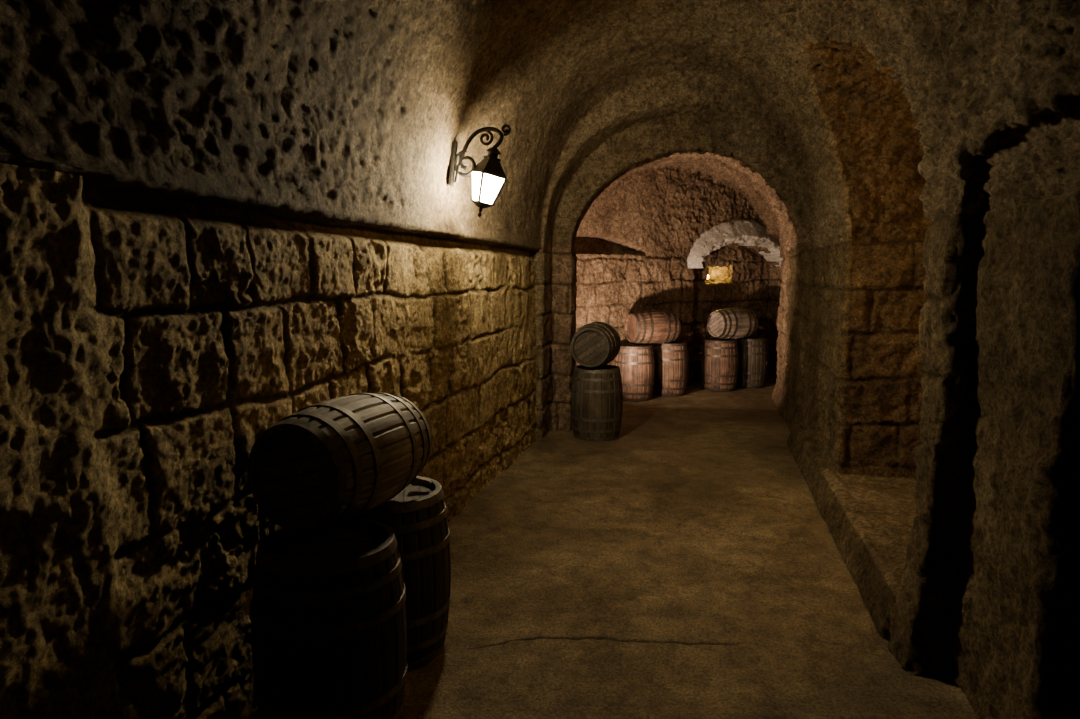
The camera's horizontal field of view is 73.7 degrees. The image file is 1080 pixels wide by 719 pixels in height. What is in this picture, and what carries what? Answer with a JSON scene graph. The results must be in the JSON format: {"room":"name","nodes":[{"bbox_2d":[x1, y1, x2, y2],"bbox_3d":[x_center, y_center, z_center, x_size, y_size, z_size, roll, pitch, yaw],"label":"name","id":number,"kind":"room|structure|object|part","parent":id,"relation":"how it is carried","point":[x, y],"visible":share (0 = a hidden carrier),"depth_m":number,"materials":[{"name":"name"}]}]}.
{"room":"wine cellar","nodes":[
{"label":"wine cellar","id":0,"kind":"room"},
{"bbox_2d":[0,163,576,718],"bbox_3d":[-0.727,0.219,3.718,0.506,1.909,10.521,2,7,13],"label":"wall","id":1,"kind":"structure","parent":0,"point":[149,341],"depth_m":2.23,"materials":[{"name":"stone"}]},
{"bbox_2d":[0,0,1079,251],"bbox_3d":[1.083,-1.555,4.682,3.458,1.578,13.316,2,7,13],"label":"ceiling","id":2,"kind":"structure","parent":0,"point":[837,121],"depth_m":3.20,"materials":[{"name":"stone"}]},
{"bbox_2d":[449,124,510,216],"bbox_3d":[-0.351,-1.096,4.192,0.359,0.523,0.218,-1,7,-8],"label":"wall lantern","id":3,"kind":"object","parent":2,"relation":"attached to","point":[490,166],"visible":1,"depth_m":4.18,"materials":[{"name":"black metal"}]},
{"bbox_3d":[-0.510,-1.155,4.242,0.018,0.260,0.050,8,8,12],"label":"wall plate","id":4,"kind":"part","parent":3,"relation":"part of","materials":[{"name":"black metal"}]},
{"bbox_3d":[-0.358,-1.194,4.202,0.304,0.311,0.024,2,7,13],"label":"scroll arm","id":5,"kind":"part","parent":3,"relation":"part of","materials":[{"name":"black metal"}]},
{"bbox_3d":[-0.308,-1.045,4.207,0.036,0.043,0.036,16,10,11],"label":"bulb","id":6,"kind":"part","parent":3,"relation":"part of","materials":[{"name":"white glass"}]},
{"bbox_2d":[486,145,500,157],"bbox_3d":[-0.268,-1.208,4.179,0.090,0.069,0.090,16,10,11],"label":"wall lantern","id":7,"kind":"object","parent":3,"relation":"attached to","point":[493,152],"depth_m":4.16,"materials":[{"name":"black metal"}]},
{"bbox_3d":[-0.261,-1.058,4.139,0.152,0.035,0.010,-4,8,-33],"label":"rail","id":8,"kind":"part","parent":3,"relation":"part of","materials":[{"name":"black metal"}]},
{"bbox_2d":[246,375,978,718],"bbox_3d":[1.196,0.925,5.480,3.530,0.029,14.640,2,7,13],"label":"floor","id":9,"kind":"structure","parent":0,"point":[684,564],"depth_m":3.55,"materials":[{"name":"concrete"}]},
{"bbox_2d":[249,518,407,718],"bbox_3d":[-0.706,0.932,2.420,0.513,0.680,0.500,1,7,6],"label":"wine barrel","id":10,"kind":"object","parent":9,"relation":"on","point":[328,615],"visible":0.99,"depth_m":2.21,"materials":[{"name":"brown wood"}]},
{"bbox_2d":[357,476,450,670],"bbox_3d":[-0.621,0.867,2.983,0.501,0.680,0.502,-1,7,-10],"label":"wine barrel","id":11,"kind":"object","parent":9,"relation":"on","point":[417,516],"visible":0.38,"depth_m":2.82,"materials":[{"name":"brown wood"}]},
{"bbox_2d":[248,393,430,530],"bbox_3d":[-0.708,0.353,2.644,0.440,0.431,0.631,3,7,22],"label":"wine barrel","id":12,"kind":"object","parent":11,"relation":"on","point":[329,463],"visible":1,"depth_m":2.41,"materials":[{"name":"brown wood"}]},
{"bbox_2d":[411,476,431,485],"bbox_3d":[-0.494,0.502,3.004,0.080,0.039,0.045,0,7,-4],"label":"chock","id":13,"kind":"object","parent":11,"relation":"on","point":[418,481],"visible":0.77,"depth_m":2.98,"materials":[{"name":"brown wood"}]},
{"bbox_2d":[571,365,622,440],"bbox_3d":[0.546,0.408,6.946,0.501,0.680,0.503,-3,7,-23],"label":"wine barrel","id":14,"kind":"object","parent":9,"relation":"on","point":[596,393],"visible":0.98,"depth_m":6.75,"materials":[{"name":"brown wood"}]},
{"bbox_2d":[570,321,620,367],"bbox_3d":[0.540,-0.140,6.904,0.439,0.439,0.634,2,7,18],"label":"wine barrel","id":15,"kind":"object","parent":14,"relation":"on","point":[597,344],"visible":1,"depth_m":6.64,"materials":[{"name":"brown wood"}]},
{"bbox_2d":[615,344,653,400],"bbox_3d":[1.197,0.157,9.121,0.507,0.680,0.501,0,7,-4],"label":"wine barrel","id":16,"kind":"object","parent":9,"relation":"on","point":[635,362],"visible":0.79,"depth_m":8.91,"materials":[{"name":"red wood"}]},
{"bbox_2d":[624,310,680,343],"bbox_3d":[1.439,-0.417,9.226,0.622,0.442,0.431,-3,7,-22],"label":"wine barrel","id":17,"kind":"object","parent":16,"relation":"on","point":[643,327],"visible":1,"depth_m":9.08,"materials":[{"name":"red wood"}]},
{"bbox_2d":[652,341,688,395],"bbox_3d":[1.707,0.111,9.513,0.501,0.680,0.500,6,9,40],"label":"wine barrel","id":18,"kind":"object","parent":9,"relation":"on","point":[671,364],"visible":0.85,"depth_m":9.31,"materials":[{"name":"red wood"}]},
{"bbox_2d":[701,338,738,390],"bbox_3d":[2.478,0.064,9.920,0.502,0.680,0.503,-4,8,-33],"label":"wine barrel","id":19,"kind":"object","parent":9,"relation":"on","point":[720,357],"visible":1,"depth_m":9.72,"materials":[{"name":"red wood"}]},
{"bbox_2d":[707,308,758,338],"bbox_3d":[2.672,-0.497,9.984,0.636,0.438,0.440,-4,8,-30],"label":"wine barrel","id":20,"kind":"object","parent":19,"relation":"on","point":[726,323],"visible":1,"depth_m":9.83,"materials":[{"name":"brown wood"}]},
{"bbox_2d":[736,337,768,387],"bbox_3d":[2.981,0.031,10.209,0.509,0.680,0.500,3,7,27],"label":"wine barrel","id":21,"kind":"object","parent":9,"relation":"on","point":[753,352],"visible":0.72,"depth_m":10.00,"materials":[{"name":"brown wood"}]},
{"bbox_2d":[574,162,781,385],"bbox_3d":[1.873,-1.172,10.299,4.414,3.078,0.903,-4,8,-31],"label":"wall","id":22,"kind":"structure","parent":0,"point":[634,242],"depth_m":9.84,"materials":[{"name":"stone"}]},
{"bbox_2d":[687,219,782,267],"bbox_3d":[2.908,-1.710,10.574,2.117,0.746,0.451,-4,8,-32],"label":"trim","id":23,"kind":"structure","parent":22,"relation":"attached to","point":[748,233],"depth_m":10.30,"materials":[{"name":"stone"}]},
{"bbox_2d":[772,194,1079,718],"bbox_3d":[2.315,0.088,4.621,0.960,1.879,13.382,2,7,13],"label":"wall","id":24,"kind":"structure","parent":0,"point":[926,392],"depth_m":2.69,"materials":[{"name":"stone"}]}
]}

